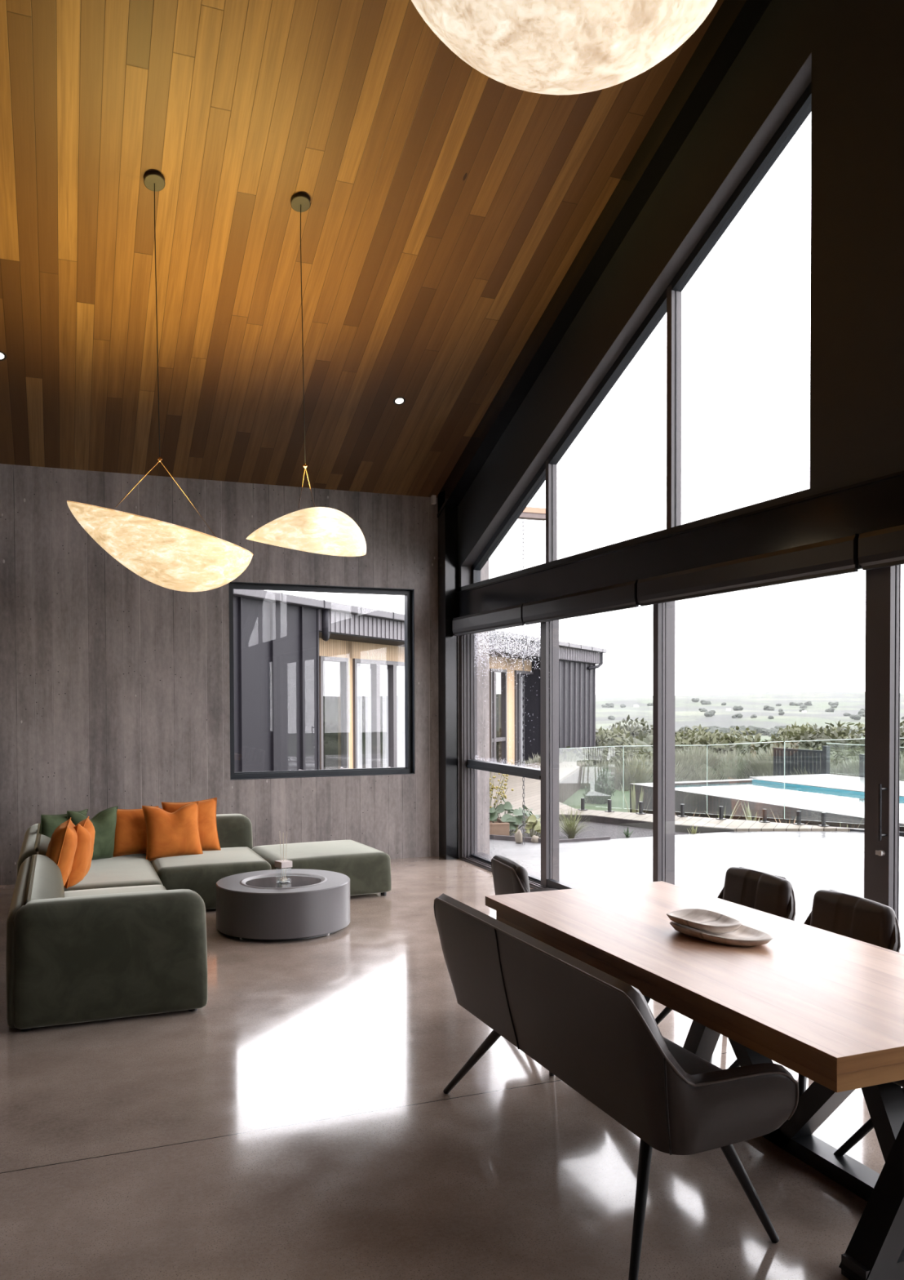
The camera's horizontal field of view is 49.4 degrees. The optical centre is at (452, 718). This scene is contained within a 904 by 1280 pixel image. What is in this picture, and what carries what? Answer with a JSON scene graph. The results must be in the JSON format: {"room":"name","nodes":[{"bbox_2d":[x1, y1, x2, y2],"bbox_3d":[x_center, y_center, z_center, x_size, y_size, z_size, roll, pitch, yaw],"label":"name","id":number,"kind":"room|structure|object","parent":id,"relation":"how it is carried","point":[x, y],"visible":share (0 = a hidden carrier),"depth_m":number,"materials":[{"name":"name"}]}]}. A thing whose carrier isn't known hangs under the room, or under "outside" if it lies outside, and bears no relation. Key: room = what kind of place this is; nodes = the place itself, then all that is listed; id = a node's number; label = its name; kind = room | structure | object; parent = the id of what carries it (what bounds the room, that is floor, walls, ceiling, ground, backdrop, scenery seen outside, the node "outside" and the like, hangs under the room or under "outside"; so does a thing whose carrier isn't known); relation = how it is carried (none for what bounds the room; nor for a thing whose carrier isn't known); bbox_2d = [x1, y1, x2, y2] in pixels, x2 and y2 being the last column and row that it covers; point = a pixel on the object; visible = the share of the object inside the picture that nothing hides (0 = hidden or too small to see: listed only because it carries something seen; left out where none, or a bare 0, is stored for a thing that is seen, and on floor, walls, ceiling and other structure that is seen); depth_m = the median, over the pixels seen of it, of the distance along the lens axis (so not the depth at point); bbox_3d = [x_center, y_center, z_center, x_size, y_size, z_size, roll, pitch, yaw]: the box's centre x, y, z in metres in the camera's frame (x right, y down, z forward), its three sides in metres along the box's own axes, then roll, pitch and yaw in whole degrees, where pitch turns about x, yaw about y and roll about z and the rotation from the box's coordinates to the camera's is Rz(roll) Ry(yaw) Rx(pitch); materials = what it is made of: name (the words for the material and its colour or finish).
{"room":"living and dining room","nodes":[
{"label":"living and dining room","id":0,"kind":"room"},
{"bbox_2d":[0,463,489,884],"bbox_3d":[-4.457,-0.275,8.370,10.335,3.840,0.240,-1,1,-22],"label":"wall","id":1,"kind":"structure","parent":0,"point":[115,688],"depth_m":8.96,"materials":[{"name":"wood"}]},
{"bbox_2d":[229,582,415,780],"bbox_3d":[-1.258,-0.363,9.605,1.837,1.855,0.157,-1,1,-22],"label":"window","id":2,"kind":"structure","parent":1,"relation":"in","point":[409,594],"depth_m":9.69,"materials":[{"name":"metal"}]},
{"bbox_2d":[431,494,436,504],"bbox_3d":[-0.185,-2.202,9.882,0.044,0.085,0.054,-1,1,-22],"label":"sensor","id":3,"kind":"object","parent":1,"relation":"attached to","point":[433,498],"visible":1,"depth_m":9.86,"materials":[{"name":"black plastic"}]},
{"bbox_2d":[0,0,724,497],"bbox_3d":[-2.336,-3.454,2.233,10.190,3.022,13.220,-1,1,-22],"label":"ceiling","id":4,"kind":"structure","parent":0,"point":[451,202],"depth_m":6.62,"materials":[{"name":"brown wood"}]},
{"bbox_2d":[66,170,253,591],"bbox_3d":[-1.819,-2.093,6.155,1.138,2.585,0.525,-1,1,-22],"label":"pendant light","id":5,"kind":"object","parent":4,"relation":"hanging from","point":[171,556],"visible":1,"depth_m":6.00,"materials":[{"name":"white stone"}]},
{"bbox_2d":[246,192,366,556],"bbox_3d":[-0.953,-2.234,6.442,0.811,2.355,0.409,-1,1,-22],"label":"pendant light","id":6,"kind":"object","parent":4,"relation":"hanging from","point":[316,530],"visible":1,"depth_m":6.33,"materials":[{"name":"white stone"}]},
{"bbox_2d":[393,396,405,404],"bbox_3d":[-0.452,-2.729,8.438,0.104,0.046,0.097,-1,1,-17],"label":"recessed light","id":7,"kind":"object","parent":4,"relation":"in","point":[399,401],"visible":1,"depth_m":8.43,"materials":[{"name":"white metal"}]},
{"bbox_2d":[411,0,717,95],"bbox_3d":[0.373,-3.419,3.207,1.239,2.622,0.732,-1,1,-22],"label":"pendant light","id":8,"kind":"object","parent":4,"relation":"hanging from","point":[557,47],"visible":1,"depth_m":3.13,"materials":[{"name":"white stone"}]},
{"bbox_2d":[437,0,772,517],"bbox_3d":[1.075,-3.395,6.973,0.142,2.854,6.270,-1,1,-22],"label":"rafter","id":9,"kind":"object","parent":4,"relation":"attached to","point":[735,20],"visible":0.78,"depth_m":6.72,"materials":[{"name":"metal"}]},
{"bbox_2d":[0,856,902,1279],"bbox_3d":[-2.222,1.668,2.429,10.440,0.220,13.120,-1,1,-22],"label":"floor","id":10,"kind":"structure","parent":0,"point":[300,1122],"depth_m":3.48,"materials":[{"name":"concrete"}]},
{"bbox_2d":[5,813,271,1031],"bbox_3d":[-1.968,1.164,6.646,1.799,0.616,3.568,-1,1,-22],"label":"sofa","id":11,"kind":"object","parent":10,"relation":"on","point":[128,939],"visible":0.84,"depth_m":4.91,"materials":[{"name":"green fabric"}]},
{"bbox_2d":[45,817,77,886],"bbox_3d":[-2.594,0.918,6.499,0.224,0.472,0.486,-1,1,-18],"label":"cushion","id":12,"kind":"object","parent":11,"relation":"on","point":[62,846],"visible":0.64,"depth_m":6.32,"materials":[{"name":"orange fabric"}]},
{"bbox_2d":[39,808,88,838],"bbox_3d":[-2.964,0.915,7.450,0.191,0.425,0.434,0,1,27],"label":"cushion","id":13,"kind":"object","parent":11,"relation":"on","point":[49,823],"visible":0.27,"depth_m":7.28,"materials":[{"name":"green fabric"}]},
{"bbox_2d":[64,816,95,888],"bbox_3d":[-2.579,0.922,6.763,0.213,0.447,0.458,0,1,-9],"label":"cushion","id":14,"kind":"object","parent":11,"relation":"on","point":[85,829],"visible":0.7,"depth_m":6.61,"materials":[{"name":"orange fabric"}]},
{"bbox_2d":[66,805,118,859],"bbox_3d":[-2.790,0.901,7.575,0.224,0.426,0.435,1,1,39],"label":"cushion","id":15,"kind":"object","parent":11,"relation":"on","point":[104,822],"visible":0.62,"depth_m":7.57,"materials":[{"name":"green fabric"}]},
{"bbox_2d":[113,805,158,857],"bbox_3d":[-2.549,0.904,7.874,0.400,0.383,0.191,-1,1,-29],"label":"cushion","id":16,"kind":"object","parent":11,"relation":"on","point":[131,837],"visible":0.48,"depth_m":7.80,"materials":[{"name":"orange fabric"}]},
{"bbox_2d":[142,800,203,861],"bbox_3d":[-2.223,0.894,7.817,0.461,0.446,0.211,-1,1,-23],"label":"cushion","id":17,"kind":"object","parent":11,"relation":"on","point":[175,833],"visible":0.99,"depth_m":7.75,"materials":[{"name":"orange fabric"}]},
{"bbox_2d":[161,797,221,850],"bbox_3d":[-2.138,0.884,8.050,0.463,0.457,0.195,-1,1,-19],"label":"cushion","id":18,"kind":"object","parent":11,"relation":"on","point":[209,838],"visible":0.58,"depth_m":8.03,"materials":[{"name":"orange fabric"}]},
{"bbox_2d":[216,868,350,941],"bbox_3d":[-1.179,1.297,6.888,0.926,0.335,0.926,-1,1,-22],"label":"table","id":19,"kind":"object","parent":10,"relation":"on","point":[253,905],"visible":1,"depth_m":6.53,"materials":[{"name":"grey concrete"}]},
{"bbox_2d":[275,831,292,884],"bbox_3d":[-1.175,0.963,6.846,0.090,0.359,0.090,-1,2,-42],"label":"reed diffuser","id":20,"kind":"object","parent":19,"relation":"on","point":[283,864],"visible":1,"depth_m":6.83,"materials":[{"name":"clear glass"}]},
{"bbox_2d":[252,840,391,895],"bbox_3d":[-1.111,1.254,8.185,0.989,0.368,0.959,-1,1,-26],"label":"ottoman","id":21,"kind":"object","parent":10,"relation":"on","point":[368,868],"visible":0.58,"depth_m":7.90,"materials":[{"name":"green fabric"}]},
{"bbox_2d":[438,490,458,859],"bbox_3d":[-0.038,-0.429,9.853,0.135,3.660,0.200,-1,1,-22],"label":"steel column","id":22,"kind":"structure","parent":10,"relation":"on","point":[448,647],"depth_m":9.77,"materials":[{"name":"metal"}]},
{"bbox_2d":[491,854,558,894],"bbox_3d":[0.495,1.101,4.911,0.530,0.827,0.569,-1,1,-16],"label":"dining chair","id":23,"kind":"object","parent":10,"relation":"on","point":[509,877],"visible":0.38,"depth_m":4.78,"materials":[{"name":"brown leather"}]},
{"bbox_2d":[433,893,799,1279],"bbox_3d":[0.460,1.117,3.358,0.571,0.838,1.611,-1,1,-22],"label":"bench","id":24,"kind":"object","parent":10,"relation":"on","point":[593,1030],"visible":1,"depth_m":2.82,"materials":[{"name":"brown leather"}]},
{"bbox_2d":[485,880,903,1279],"bbox_3d":[0.933,1.158,3.410,0.887,0.780,2.040,-1,1,-22],"label":"dining table","id":25,"kind":"object","parent":10,"relation":"on","point":[827,1006],"visible":0.79,"depth_m":3.06,"materials":[{"name":"brown wood"}]},
{"bbox_2d":[670,920,773,946],"bbox_3d":[0.948,0.751,3.446,0.237,0.040,0.405,-1,1,-38],"label":"wooden tray","id":26,"kind":"object","parent":25,"relation":"on","point":[744,935],"visible":0.75,"depth_m":3.39,"materials":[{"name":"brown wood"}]},
{"bbox_2d":[666,908,742,932],"bbox_3d":[0.902,0.721,3.492,0.202,0.038,0.300,-1,1,-36],"label":"bowl","id":27,"kind":"object","parent":26,"relation":"on","point":[705,920],"visible":1,"depth_m":3.50,"materials":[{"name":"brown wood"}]},
{"bbox_2d":[655,866,795,1062],"bbox_3d":[1.169,1.098,4.332,0.530,0.827,0.569,-1,1,-22],"label":"dining chair","id":28,"kind":"object","parent":10,"relation":"on","point":[772,894],"visible":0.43,"depth_m":4.34,"materials":[{"name":"brown leather"}]},
{"bbox_2d":[728,888,901,1097],"bbox_3d":[1.369,1.109,3.791,0.530,0.827,0.569,-1,1,-20],"label":"dining chair","id":29,"kind":"object","parent":10,"relation":"on","point":[849,915],"visible":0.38,"depth_m":3.79,"materials":[{"name":"brown leather"}]},
{"bbox_2d":[833,1079,903,1155],"bbox_3d":[1.605,1.121,3.172,0.530,0.827,0.569,-1,1,-22],"label":"dining chair","id":30,"kind":"object","parent":10,"relation":"on","point":[868,1126],"visible":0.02,"depth_m":3.28,"materials":[{"name":"metal"}]},
{"bbox_2d":[518,506,546,520],"bbox_3d":[0.442,-2.277,10.763,1.350,0.115,0.140,-1,1,-22],"label":"roof eave","id":31,"kind":"object","parent":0,"point":[530,513],"visible":0.14,"depth_m":10.89,"materials":[{"name":"ceramic"}]},
{"bbox_2d":[522,518,524,844],"bbox_3d":[0.796,-0.404,10.941,0.022,3.656,0.022,0,1,22],"label":"chain","id":32,"kind":"object","parent":31,"relation":"hanging from","point":[523,672],"visible":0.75,"depth_m":10.94,"materials":[{"name":"metal"}]},
{"bbox_2d":[518,511,546,520],"bbox_3d":[0.437,-2.247,10.762,1.340,0.055,0.120,-1,1,-22],"label":"drip tray","id":33,"kind":"object","parent":31,"relation":"on","point":[540,516],"depth_m":10.89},
{"bbox_2d":[457,0,903,591],"bbox_3d":[2.365,-1.680,4.144,0.120,6.376,12.620,-1,1,-22],"label":"wall","id":34,"kind":"structure","parent":0,"point":[856,46],"depth_m":5.07,"materials":[{"name":"grey paint"}]},
{"bbox_2d":[452,603,524,635],"bbox_3d":[0.326,-0.892,9.001,0.072,0.182,1.563,-1,1,-22],"label":"roller blind","id":35,"kind":"object","parent":34,"relation":"attached to","point":[509,616],"visible":0.96,"depth_m":8.89,"materials":[{"name":"fabric"}]},
{"bbox_2d":[522,579,639,624],"bbox_3d":[0.946,-0.863,7.448,0.072,0.182,1.738,-1,1,-22],"label":"roller blind","id":36,"kind":"object","parent":34,"relation":"attached to","point":[622,596],"visible":0.94,"depth_m":7.29,"materials":[{"name":"metal"}]},
{"bbox_2d":[461,52,812,586],"bbox_3d":[1.037,-2.395,7.437,0.109,2.275,4.855,-1,1,-22],"label":"trim","id":37,"kind":"structure","parent":34,"relation":"attached to","point":[803,78],"depth_m":6.55,"materials":[{"name":"grey paint"}]},
{"bbox_2d":[471,81,812,583],"bbox_3d":[1.123,-2.386,7.471,0.079,2.295,4.855,-1,1,-22],"label":"window","id":38,"kind":"structure","parent":34,"relation":"in","point":[670,302],"depth_m":6.56,"materials":[{"name":"metal"}]},
{"bbox_2d":[458,564,901,920],"bbox_3d":[1.683,0.274,6.213,0.353,2.450,8.320,-1,1,-22],"label":"door","id":39,"kind":"structure","parent":34,"relation":"in","point":[883,585],"depth_m":6.66,"materials":[{"name":"grey metal"}]},
{"bbox_2d":[456,471,903,617],"bbox_3d":[1.694,-1.051,5.649,0.021,0.252,8.870,-1,1,-22],"label":"steel beam","id":40,"kind":"structure","parent":34,"relation":"attached to","point":[877,504],"depth_m":5.88,"materials":[{"name":"metal"}]},
{"bbox_2d":[637,533,862,606],"bbox_3d":[1.638,-0.830,5.716,0.072,0.182,1.948,-1,1,-22],"label":"roller blind","id":41,"kind":"object","parent":34,"relation":"attached to","point":[839,556],"visible":0.94,"depth_m":5.47,"materials":[{"name":"metal"}]},
{"bbox_2d":[858,524,903,570],"bbox_3d":[2.345,-0.796,3.945,0.072,0.182,1.823,-1,1,-22],"label":"roller blind","id":42,"kind":"object","parent":34,"relation":"attached to","point":[883,548],"visible":1,"depth_m":4.64,"materials":[{"name":"fabric"}]},
{"label":"outside","id":43,"kind":"structure","parent":0,"visible":0},
{"bbox_2d":[595,689,903,739],"bbox_3d":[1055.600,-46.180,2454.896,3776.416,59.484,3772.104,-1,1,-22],"label":"hills","id":44,"kind":"structure","parent":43,"point":[687,713],"depth_m":1554.39,"materials":[{"name":"plant"}]},
{"bbox_2d":[707,727,729,733],"bbox_3d":[215.393,12.076,799.429,17.138,9.784,16.534,0,1,-14],"label":"tree","id":45,"kind":"object","parent":44,"relation":"on","point":[712,730],"visible":0.41,"depth_m":794.49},
{"bbox_2d":[729,726,747,735],"bbox_3d":[245.475,11.993,840.458,13.768,10.090,15.665,-1,1,-25],"label":"tree","id":46,"kind":"object","parent":44,"relation":"on","point":[744,728],"visible":0.36,"depth_m":835.87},
{"bbox_2d":[747,725,768,735],"bbox_3d":[260.125,10.884,840.430,18.196,9.913,13.163,1,2,40],"label":"tree","id":47,"kind":"object","parent":44,"relation":"on","point":[759,730],"visible":0.52,"depth_m":836.48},
{"bbox_2d":[763,705,775,711],"bbox_3d":[474.274,-14.594,1469.467,16.708,10.763,14.685,0,1,18],"label":"tree","id":48,"kind":"object","parent":44,"relation":"on","point":[766,707],"visible":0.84,"depth_m":1465.21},
{"bbox_2d":[849,714,861,719],"bbox_3d":[477.558,-1.347,1160.569,12.613,7.201,12.168,0,1,1],"label":"tree","id":49,"kind":"object","parent":44,"relation":"on","point":[857,717],"visible":0.98,"depth_m":1158.23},
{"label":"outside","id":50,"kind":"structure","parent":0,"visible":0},
{"bbox_2d":[562,736,865,812],"bbox_3d":[13.937,2.127,5.608,50.000,0.430,80.000,-1,1,-22],"label":"lawn","id":51,"kind":"structure","parent":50,"point":[617,798],"depth_m":19.59,"materials":[{"name":"green plant"}]},
{"bbox_2d":[233,589,607,772],"bbox_3d":[-2.272,0.041,22.356,6.162,4.068,21.396,0,1,24],"label":"house wing","id":52,"kind":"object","parent":51,"relation":"on","point":[319,684],"visible":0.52,"depth_m":17.93,"materials":[{"name":"grey metal"}]},
{"bbox_2d":[356,667,362,768],"bbox_3d":[-1.925,0.377,18.751,0.104,2.700,0.672,0,1,24],"label":"curtain","id":53,"kind":"object","parent":52,"relation":"hanging from","point":[358,669],"depth_m":19.02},
{"bbox_2d":[364,668,371,768],"bbox_3d":[-1.595,0.361,19.490,0.100,2.700,0.492,0,1,24],"label":"curtain","id":54,"kind":"object","parent":52,"relation":"hanging from","point":[367,672],"depth_m":19.32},
{"bbox_2d":[381,669,405,767],"bbox_3d":[-1.199,0.342,20.391,0.104,2.700,1.020,0,1,24],"label":"curtain","id":55,"kind":"object","parent":52,"relation":"hanging from","point":[384,673],"depth_m":20.41,"materials":[{"name":"fabric"}]},
{"bbox_2d":[520,676,523,763],"bbox_3d":[1.936,0.189,27.466,0.100,2.700,0.420,0,1,24],"label":"curtain","id":56,"kind":"object","parent":52,"relation":"hanging from","point":[522,678],"depth_m":27.44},
{"bbox_2d":[520,751,595,765],"bbox_3d":[2.776,1.370,25.687,3.602,1.204,2.422,-1,2,-40],"label":"feathery shrub","id":57,"kind":"object","parent":51,"relation":"on","point":[535,759],"visible":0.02,"depth_m":25.16,"materials":[{"name":"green plant"}]},
{"bbox_2d":[562,746,618,766],"bbox_3d":[3.053,1.708,28.798,3.722,1.975,3.398,-1,1,-39],"label":"bush","id":58,"kind":"object","parent":51,"relation":"on","point":[583,757],"visible":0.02,"depth_m":28.27,"materials":[{"name":"green plant"}]},
{"bbox_2d":[582,767,616,804],"bbox_3d":[2.910,1.331,19.392,0.532,0.818,0.581,-1,1,-36],"label":"bush","id":59,"kind":"object","parent":51,"relation":"on","point":[602,792],"visible":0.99,"depth_m":19.30,"materials":[{"name":"green plant"}]},
{"bbox_2d":[559,753,653,791],"bbox_3d":[3.386,1.398,23.446,2.516,1.235,3.742,-1,1,-25],"label":"feathery shrub","id":60,"kind":"object","parent":51,"relation":"on","point":[632,775],"visible":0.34,"depth_m":22.57,"materials":[{"name":"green plant"}]},
{"bbox_2d":[585,746,653,764],"bbox_3d":[4.694,1.722,29.738,3.398,1.891,3.722,-1,1,-23],"label":"bush","id":61,"kind":"object","parent":51,"relation":"on","point":[617,753],"visible":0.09,"depth_m":29.23,"materials":[{"name":"green plant"}]},
{"bbox_2d":[595,724,644,757],"bbox_3d":[4.436,1.717,34.579,5.093,3.222,4.651,0,1,-1],"label":"bush","id":62,"kind":"object","parent":51,"relation":"on","point":[602,734],"visible":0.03,"depth_m":33.60,"materials":[{"name":"green plant"}]},
{"bbox_2d":[595,734,653,754],"bbox_3d":[6.071,1.865,34.760,5.138,2.929,3.595,0,1,-8],"label":"bush","id":63,"kind":"object","parent":51,"relation":"on","point":[637,740],"visible":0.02,"depth_m":34.06,"materials":[{"name":"green plant"}]},
{"bbox_2d":[620,782,649,813],"bbox_3d":[2.767,1.354,14.741,0.370,0.819,0.323,-1,1,-22],"label":"flax","id":64,"kind":"object","parent":51,"relation":"on","point":[633,793],"visible":0.44,"depth_m":14.68,"materials":[{"name":"green plant"}]},
{"bbox_2d":[604,714,695,745],"bbox_3d":[7.462,1.567,36.232,4.413,3.438,4.123,0,1,25],"label":"bush","id":65,"kind":"object","parent":51,"relation":"on","point":[636,731],"visible":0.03,"depth_m":36.48,"materials":[{"name":"green plant"}]},
{"bbox_2d":[613,747,715,782],"bbox_3d":[4.901,1.370,24.403,3.708,1.243,2.493,0,1,-9],"label":"feathery shrub","id":66,"kind":"object","parent":51,"relation":"on","point":[679,768],"visible":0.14,"depth_m":24.27,"materials":[{"name":"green plant"}]},
{"bbox_2d":[637,749,721,761],"bbox_3d":[6.580,1.787,27.594,3.722,1.829,3.398,0,1,-8],"label":"bush","id":67,"kind":"object","parent":51,"relation":"on","point":[651,754],"visible":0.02,"depth_m":27.76,"materials":[{"name":"green plant"}]},
{"bbox_2d":[675,747,731,781],"bbox_3d":[6.136,1.345,25.174,2.050,1.253,3.048,0,1,6],"label":"feathery shrub","id":68,"kind":"object","parent":51,"relation":"on","point":[713,775],"visible":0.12,"depth_m":24.46,"materials":[{"name":"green plant"}]},
{"bbox_2d":[675,742,755,779],"bbox_3d":[7.190,1.276,25.502,3.170,1.371,2.132,0,1,22],"label":"feathery shrub","id":69,"kind":"object","parent":51,"relation":"on","point":[728,766],"visible":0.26,"depth_m":24.94,"materials":[{"name":"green plant"}]},
{"bbox_2d":[675,724,767,757],"bbox_3d":[9.334,1.747,34.862,4.716,3.111,4.306,-1,2,-45],"label":"bush","id":70,"kind":"object","parent":51,"relation":"on","point":[707,738],"visible":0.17,"depth_m":34.21,"materials":[{"name":"green plant"}]},
{"bbox_2d":[716,734,773,755],"bbox_3d":[10.081,1.959,34.345,3.619,2.709,5.172,1,1,38],"label":"bush","id":71,"kind":"object","parent":51,"relation":"on","point":[745,747],"visible":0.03,"depth_m":33.07,"materials":[{"name":"green plant"}]},
{"bbox_2d":[742,802,768,821],"bbox_3d":[3.993,1.441,13.355,0.767,0.694,0.857,-1,1,-22],"label":"flax","id":72,"kind":"object","parent":51,"relation":"on","point":[748,810],"visible":0.27,"depth_m":13.31,"materials":[{"name":"green plant"}]},
{"bbox_2d":[731,744,802,778],"bbox_3d":[8.210,1.262,25.143,2.398,1.406,3.566,1,1,37],"label":"feathery shrub","id":73,"kind":"object","parent":51,"relation":"on","point":[765,762],"visible":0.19,"depth_m":24.12,"materials":[{"name":"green plant"}]},
{"bbox_2d":[630,777,903,836],"bbox_3d":[6.563,1.505,12.935,2.850,0.565,11.100,-1,1,-22],"label":"swimming pool","id":74,"kind":"object","parent":51,"relation":"on","point":[813,799],"visible":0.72,"depth_m":15.43,"materials":[{"name":"tile"}]},
{"bbox_2d":[773,746,830,775],"bbox_3d":[7.903,1.204,22.313,0.100,1.240,1.770,-1,1,-22],"label":"gate","id":75,"kind":"object","parent":51,"relation":"on","point":[820,760],"visible":0.58,"depth_m":22.22,"materials":[{"name":"metal"}]},
{"bbox_2d":[751,755,859,776],"bbox_3d":[8.485,1.399,22.685,2.468,1.231,3.671,-1,1,-37],"label":"feathery shrub","id":76,"kind":"object","parent":51,"relation":"on","point":[848,769],"visible":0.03,"depth_m":22.10,"materials":[{"name":"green plant"}]},
{"bbox_2d":[748,720,865,756],"bbox_3d":[10.736,1.726,30.314,4.234,3.342,4.161,0,1,7],"label":"bush","id":77,"kind":"object","parent":51,"relation":"on","point":[806,745],"visible":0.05,"depth_m":30.20,"materials":[{"name":"green plant"}]},
{"bbox_2d":[766,720,865,751],"bbox_3d":[12.255,1.681,33.143,4.208,3.310,4.608,0,1,2],"label":"bush","id":78,"kind":"object","parent":51,"relation":"on","point":[795,730],"visible":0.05,"depth_m":32.59,"materials":[{"name":"green plant"}]},
{"bbox_2d":[749,773,903,793],"bbox_3d":[9.084,1.503,13.027,1.900,0.550,13.400,-1,1,-22],"label":"terrace","id":79,"kind":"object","parent":51,"relation":"on","point":[824,779],"visible":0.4,"depth_m":18.27,"materials":[{"name":"concrete"}]},
{"bbox_2d":[800,745,865,768],"bbox_3d":[11.116,1.704,28.134,3.398,1.955,3.722,1,1,39],"label":"bush","id":80,"kind":"object","parent":51,"relation":"on","point":[834,753],"visible":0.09,"depth_m":27.55,"materials":[{"name":"green plant"}]},
{"bbox_2d":[859,754,865,777],"bbox_3d":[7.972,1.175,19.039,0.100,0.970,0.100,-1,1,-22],"label":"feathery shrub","id":81,"kind":"object","parent":51,"relation":"on","point":[862,757],"visible":0.29,"depth_m":19.00,"materials":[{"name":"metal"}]},
{"bbox_2d":[835,751,903,777],"bbox_3d":[9.588,1.339,22.431,3.206,1.354,2.155,-1,1,-22],"label":"feathery shrub","id":82,"kind":"object","parent":51,"relation":"on","point":[852,763],"visible":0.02,"depth_m":22.24,"materials":[{"name":"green plant"}]},
{"bbox_2d":[854,720,903,757],"bbox_3d":[14.523,1.657,30.949,4.041,3.425,4.325,0,1,28],"label":"bush","id":83,"kind":"object","parent":51,"relation":"on","point":[902,732],"visible":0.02,"depth_m":30.27,"materials":[{"name":"green plant"}]},
{"bbox_2d":[900,753,903,781],"bbox_3d":[10.803,1.348,21.292,3.704,1.374,2.490,0,1,9],"label":"feathery shrub","id":84,"kind":"object","parent":51,"relation":"on","point":[902,766],"visible":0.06,"depth_m":20.76,"materials":[{"name":"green plant"}]},
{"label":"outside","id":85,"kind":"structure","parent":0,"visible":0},
{"bbox_2d":[509,821,693,839],"bbox_3d":[1.325,1.490,12.394,3.620,0.110,2.260,-1,1,-22],"label":"garden bed","id":86,"kind":"object","parent":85,"point":[614,831],"visible":0.12,"depth_m":12.42,"materials":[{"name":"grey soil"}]},
{"bbox_2d":[489,817,509,835],"bbox_3d":[0.186,1.338,11.710,0.900,0.230,0.540,0,1,-10],"label":"planter","id":87,"kind":"object","parent":86,"relation":"on","point":[499,827],"visible":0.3,"depth_m":11.50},
{"bbox_2d":[489,761,514,808],"bbox_3d":[0.419,0.992,12.215,0.790,0.902,0.450,0,1,-8],"label":"flowering plant","id":88,"kind":"object","parent":86,"relation":"on","point":[492,787],"visible":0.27,"depth_m":12.16,"materials":[{"name":"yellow plant"}]},
{"bbox_2d":[489,796,540,835],"bbox_3d":[0.647,1.196,12.066,0.854,0.505,1.063,0,1,24],"label":"leaf plant","id":89,"kind":"object","parent":86,"relation":"on","point":[513,821],"visible":0.43,"depth_m":11.83,"materials":[{"name":"green plant"}]},
{"bbox_2d":[511,814,541,837],"bbox_3d":[1.003,1.292,11.625,0.516,0.327,0.532,1,1,34],"label":"leaf plant","id":90,"kind":"object","parent":86,"relation":"on","point":[531,820],"visible":0.52,"depth_m":11.56,"materials":[{"name":"green plant"}]},
{"bbox_2d":[489,834,610,843],"bbox_3d":[0.589,1.397,11.422,2.449,0.100,0.500,0,1,13],"label":"edging","id":91,"kind":"object","parent":86,"relation":"on","point":[528,839],"visible":0.19,"depth_m":11.26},
{"bbox_2d":[559,804,596,838],"bbox_3d":[1.417,1.235,11.836,0.692,0.422,0.738,0,1,1],"label":"grass tuft","id":92,"kind":"object","parent":86,"relation":"on","point":[570,827],"visible":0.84,"depth_m":11.81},
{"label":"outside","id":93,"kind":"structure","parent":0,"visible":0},
{"bbox_2d":[489,831,903,953],"bbox_3d":[0.772,1.659,1.686,15.650,0.130,20.500,-1,1,-22],"label":"patio","id":94,"kind":"structure","parent":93,"point":[812,861],"depth_m":9.87,"materials":[{"name":"concrete"}]},
{"bbox_2d":[514,829,523,843],"bbox_3d":[0.754,1.323,11.073,0.084,0.151,0.102,-1,1,-22],"label":"stone","id":95,"kind":"object","parent":94,"relation":"on","point":[518,835],"visible":1,"depth_m":11.04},
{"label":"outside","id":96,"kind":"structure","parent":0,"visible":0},
{"bbox_2d":[489,761,850,831],"bbox_3d":[0.458,1.300,18.266,7.302,0.140,13.524,0,1,-7],"label":"garden bed","id":97,"kind":"object","parent":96,"point":[532,787],"visible":0.28,"depth_m":13.75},
{"bbox_2d":[559,764,589,803],"bbox_3d":[2.363,1.461,19.389,0.492,0.460,10.250,0,1,9],"label":"skirt","id":98,"kind":"object","parent":97,"relation":"attached to","point":[571,784],"visible":0.36,"depth_m":20.64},
{"bbox_2d":[559,746,619,812],"bbox_3d":[1.923,0.842,14.038,1.108,0.937,0.137,1,1,34],"label":"fence panel","id":99,"kind":"object","parent":97,"relation":"on","point":[583,800],"visible":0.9,"depth_m":13.98,"materials":[{"name":"clear glass"}]},
{"bbox_2d":[559,814,734,833],"bbox_3d":[2.462,1.422,12.892,2.636,0.170,0.277,1,1,38],"label":"fascia","id":100,"kind":"object","parent":97,"relation":"attached to","point":[678,828],"visible":0.33,"depth_m":12.87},
{"bbox_2d":[623,744,706,817],"bbox_3d":[2.885,0.832,13.389,1.188,0.977,0.137,1,1,34],"label":"fence panel","id":101,"kind":"object","parent":97,"relation":"on","point":[641,803],"visible":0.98,"depth_m":13.55,"materials":[{"name":"clear glass"}]},
{"bbox_2d":[706,741,783,822],"bbox_3d":[3.801,0.806,12.771,0.998,1.047,0.137,1,1,34],"label":"fence panel","id":102,"kind":"object","parent":97,"relation":"on","point":[721,808],"visible":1,"depth_m":12.92,"materials":[{"name":"clear glass"}]},
{"bbox_2d":[784,737,865,826],"bbox_3d":[4.647,0.785,12.200,1.018,1.107,0.137,1,1,34],"label":"fence panel","id":103,"kind":"object","parent":97,"relation":"on","point":[799,812],"visible":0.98,"depth_m":12.37,"materials":[{"name":"clear glass"}]},
{"bbox_2d":[830,826,903,835],"bbox_3d":[3.626,1.348,12.901,5.300,0.030,0.100,1,1,34],"label":"strip","id":104,"kind":"object","parent":97,"relation":"on","point":[901,833],"visible":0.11,"depth_m":11.95,"materials":[{"name":"black metal"}]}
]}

